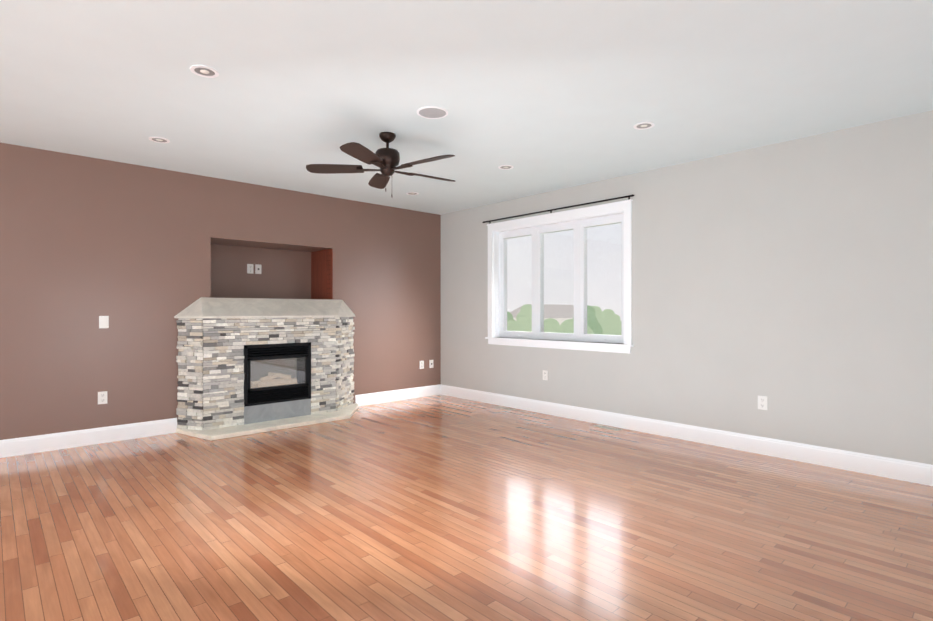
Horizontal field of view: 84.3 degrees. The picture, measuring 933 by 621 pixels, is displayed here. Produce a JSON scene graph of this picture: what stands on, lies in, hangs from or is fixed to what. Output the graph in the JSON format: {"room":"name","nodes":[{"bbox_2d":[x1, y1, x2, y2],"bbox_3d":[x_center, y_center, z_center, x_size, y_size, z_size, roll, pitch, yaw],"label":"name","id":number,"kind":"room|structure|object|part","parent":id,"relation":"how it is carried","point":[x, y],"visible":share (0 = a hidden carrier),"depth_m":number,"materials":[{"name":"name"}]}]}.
{"room":"living room","nodes":[
{"label":"living room","id":0,"kind":"room"},
{"bbox_2d":[0,142,440,439],"bbox_3d":[-3.857,-0.090,5.002,8.820,2.700,0.680,0,0,-43],"label":"wall","id":1,"kind":"structure","parent":0,"point":[141,257],"depth_m":5.17,"materials":[{"name":"brown paint"}]},
{"bbox_2d":[0,418,176,457],"bbox_3d":[-4.844,1.185,3.614,5.045,0.150,0.016,0,0,-43],"label":"baseboard","id":2,"kind":"structure","parent":1,"relation":"attached to","point":[41,443],"depth_m":4.79,"materials":[{"name":"white wood"}]},
{"bbox_2d":[98,391,106,403],"bbox_3d":[-3.462,0.830,4.899,0.075,0.118,0.008,0,0,-43],"label":"electrical outlet","id":3,"kind":"object","parent":1,"relation":"attached to","point":[102,397],"visible":1,"depth_m":4.90,"materials":[{"name":"white plastic"}]},
{"bbox_2d":[99,316,108,327],"bbox_3d":[-3.453,0.110,4.905,0.075,0.118,0.012,0,0,-43],"label":"light switch","id":4,"kind":"object","parent":1,"relation":"attached to","point":[103,321],"visible":1,"depth_m":4.90,"materials":[{"name":"white plastic"}]},
{"bbox_2d":[247,264,252,273],"bbox_3d":[-2.689,-0.519,6.405,0.075,0.118,0.008,0,0,-43],"label":"electrical outlet","id":5,"kind":"object","parent":1,"relation":"attached to","point":[250,268],"visible":1,"depth_m":6.40,"materials":[{"name":"white plastic"}]},
{"bbox_2d":[255,264,260,273],"bbox_3d":[-2.615,-0.519,6.472,0.075,0.118,0.010,0,0,-43],"label":"electrical outlet","id":6,"kind":"object","parent":1,"relation":"attached to","point":[257,268],"visible":1,"depth_m":6.46,"materials":[{"name":"white plastic"}]},
{"bbox_2d":[311,248,332,298],"bbox_3d":[-1.898,-0.465,6.749,0.012,0.648,0.574,0,0,-43],"label":"wall","id":7,"kind":"structure","parent":1,"relation":"attached to","point":[321,271],"depth_m":6.72,"materials":[{"name":"brown paint"}]},
{"bbox_2d":[355,384,439,405],"bbox_3d":[-0.926,1.186,7.241,1.444,0.150,0.016,0,0,-43],"label":"baseboard","id":8,"kind":"structure","parent":1,"relation":"attached to","point":[389,396],"depth_m":7.18,"materials":[{"name":"white wood"}]},
{"bbox_2d":[420,361,423,368],"bbox_3d":[-0.651,0.791,7.501,0.075,0.118,0.008,0,0,-43],"label":"electrical outlet","id":9,"kind":"object","parent":1,"relation":"attached to","point":[421,364],"visible":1,"depth_m":7.50,"materials":[{"name":"white plastic"}]},
{"bbox_2d":[429,360,432,367],"bbox_3d":[-0.518,0.791,7.623,0.075,0.118,0.010,0,0,-43],"label":"electrical outlet","id":10,"kind":"object","parent":1,"relation":"attached to","point":[430,363],"visible":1,"depth_m":7.61,"materials":[{"name":"white plastic"}]},
{"bbox_2d":[0,395,932,620],"bbox_3d":[-0.522,1.320,1.562,9.040,0.120,10.740,0,0,-43],"label":"floor","id":11,"kind":"structure","parent":0,"point":[439,508],"depth_m":2.98,"materials":[{"name":"brown wood"}]},
{"bbox_2d":[174,297,357,440],"bbox_3d":[-2.025,0.560,5.811,2.129,1.400,0.618,0,0,-43],"label":"fireplace","id":12,"kind":"object","parent":11,"relation":"on","point":[247,366],"visible":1,"depth_m":5.63,"materials":[{"name":"grey stone"}]},
{"bbox_3d":[-2.096,0.690,5.750,0.638,0.308,0.004,0,0,-43],"label":"glass","id":13,"kind":"part","parent":12,"relation":"part of","materials":[{"name":"clear glass"}]},
{"bbox_2d":[495,406,514,409],"bbox_3d":[0.487,1.258,6.639,0.100,0.004,0.300,0,0,-43],"label":"floor vent","id":14,"kind":"object","parent":11,"relation":"in","point":[501,407],"visible":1,"depth_m":6.61,"materials":[{"name":"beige metal"}]},
{"bbox_2d":[594,425,621,430],"bbox_3d":[1.513,1.258,5.531,0.100,0.004,0.300,0,0,-43],"label":"floor vent","id":15,"kind":"object","parent":11,"relation":"in","point":[608,427],"visible":1,"depth_m":5.53,"materials":[{"name":"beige metal"}]},
{"bbox_2d":[0,0,932,214],"bbox_3d":[-0.522,-1.515,1.562,9.040,0.150,10.740,0,0,-43],"label":"ceiling","id":16,"kind":"structure","parent":0,"point":[542,96],"depth_m":3.27,"materials":[{"name":"paint"}]},
{"bbox_2d":[148,137,169,142],"bbox_3d":[-2.587,-1.433,4.338,0.156,0.012,0.156,0,0,-43],"label":"recessed light","id":17,"kind":"object","parent":16,"relation":"in","point":[159,139],"visible":1,"depth_m":4.32,"materials":[{"name":"white metal"}]},
{"bbox_2d":[190,65,218,77],"bbox_3d":[-1.574,-1.434,3.096,0.156,0.012,0.156,0,0,-43],"label":"recessed light","id":18,"kind":"object","parent":16,"relation":"in","point":[204,71],"visible":1,"depth_m":3.09,"materials":[{"name":"white metal"}]},
{"bbox_2d":[306,132,454,195],"bbox_3d":[-0.607,-1.182,4.224,1.245,0.514,1.262,0,0,-43],"label":"fan","id":19,"kind":"object","parent":16,"relation":"hanging from","point":[386,160],"visible":1,"depth_m":4.16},
{"bbox_2d":[406,192,418,194],"bbox_3d":[-0.664,-1.433,6.323,0.156,0.012,0.156,0,0,-43],"label":"recessed light","id":20,"kind":"object","parent":16,"relation":"in","point":[411,193],"visible":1,"depth_m":6.31,"materials":[{"name":"white metal"}]},
{"bbox_2d":[417,106,447,118],"bbox_3d":[-0.247,-1.435,3.738,0.230,0.008,0.230,0,0,-43],"label":"ceiling speaker","id":21,"kind":"object","parent":16,"relation":"attached to","point":[432,112],"visible":1,"depth_m":3.73,"materials":[{"name":"white plastic"}]},
{"bbox_2d":[498,165,513,169],"bbox_3d":[0.395,-1.433,5.164,0.156,0.012,0.156,0,0,-43],"label":"recessed light","id":22,"kind":"object","parent":16,"relation":"in","point":[505,167],"visible":0.98,"depth_m":5.16,"materials":[{"name":"white metal"}]},
{"bbox_2d":[633,122,654,129],"bbox_3d":[1.380,-1.434,4.005,0.156,0.012,0.156,0,0,-43],"label":"recessed light","id":23,"kind":"object","parent":16,"relation":"in","point":[643,125],"visible":1,"depth_m":4.00,"materials":[{"name":"white metal"}]},
{"bbox_2d":[441,110,932,464],"bbox_3d":[2.796,-0.090,4.470,0.220,2.700,10.500,0,0,-43],"label":"wall","id":24,"kind":"structure","parent":0,"point":[792,281],"depth_m":4.51,"materials":[{"name":"beige paint"}]},
{"bbox_2d":[543,370,547,379],"bbox_3d":[0.959,0.790,6.285,0.008,0.118,0.075,0,0,-43],"label":"electrical outlet","id":25,"kind":"object","parent":24,"relation":"attached to","point":[545,374],"visible":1,"depth_m":6.28,"materials":[{"name":"white plastic"}]},
{"bbox_2d":[482,194,633,223],"bbox_3d":[0.999,-1.200,6.200,0.067,0.040,2.250,0,0,-43],"label":"curtain rod","id":26,"kind":"object","parent":24,"relation":"attached to","point":[551,210],"visible":1,"depth_m":6.02,"materials":[{"name":"black metal"}]},
{"bbox_2d":[485,337,633,346],"bbox_3d":[1.051,0.371,6.248,0.166,0.022,2.170,0,0,-43],"label":"window sill","id":27,"kind":"structure","parent":24,"relation":"attached to","point":[572,342],"depth_m":6.08,"materials":[{"name":"white wood"}]},
{"bbox_2d":[487,199,632,353],"bbox_3d":[1.082,-0.357,6.277,0.213,1.625,2.150,0,0,-43],"label":"window","id":28,"kind":"structure","parent":24,"relation":"in","point":[579,227],"depth_m":6.19,"materials":[{"name":"white plastic"}]},
{"bbox_2d":[440,384,932,485],"bbox_3d":[2.865,1.185,4.221,0.016,0.150,9.600,0,0,-43],"label":"baseboard","id":29,"kind":"structure","parent":24,"relation":"attached to","point":[904,470],"depth_m":4.71,"materials":[{"name":"white wood"}]},
{"bbox_2d":[758,396,766,409],"bbox_3d":[2.596,0.810,4.517,0.008,0.118,0.075,0,0,-43],"label":"electrical outlet","id":30,"kind":"object","parent":24,"relation":"attached to","point":[762,402],"visible":1,"depth_m":4.51,"materials":[{"name":"white plastic"}]},
{"label":"outside","id":31,"kind":"structure","parent":0,"visible":0},
{"bbox_3d":[24.537,4.671,85.334,138.000,0.200,160.000,0,0,-43],"label":"ground","id":32,"kind":"structure","parent":31,"visible":0},
{"bbox_2d":[510,304,573,324],"bbox_3d":[13.956,1.771,86.701,12.600,5.600,10.600,0,0,-43],"label":"house","id":33,"kind":"structure","parent":32,"relation":"on","point":[566,314],"depth_m":80.08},
{"bbox_2d":[507,304,620,334],"bbox_3d":[8.599,1.783,56.153,70.760,4.411,37.383,0,0,7],"label":"trees","id":34,"kind":"object","parent":32,"relation":"on","point":[603,327],"depth_m":50.84,"materials":[{"name":"green plant"}]}
]}

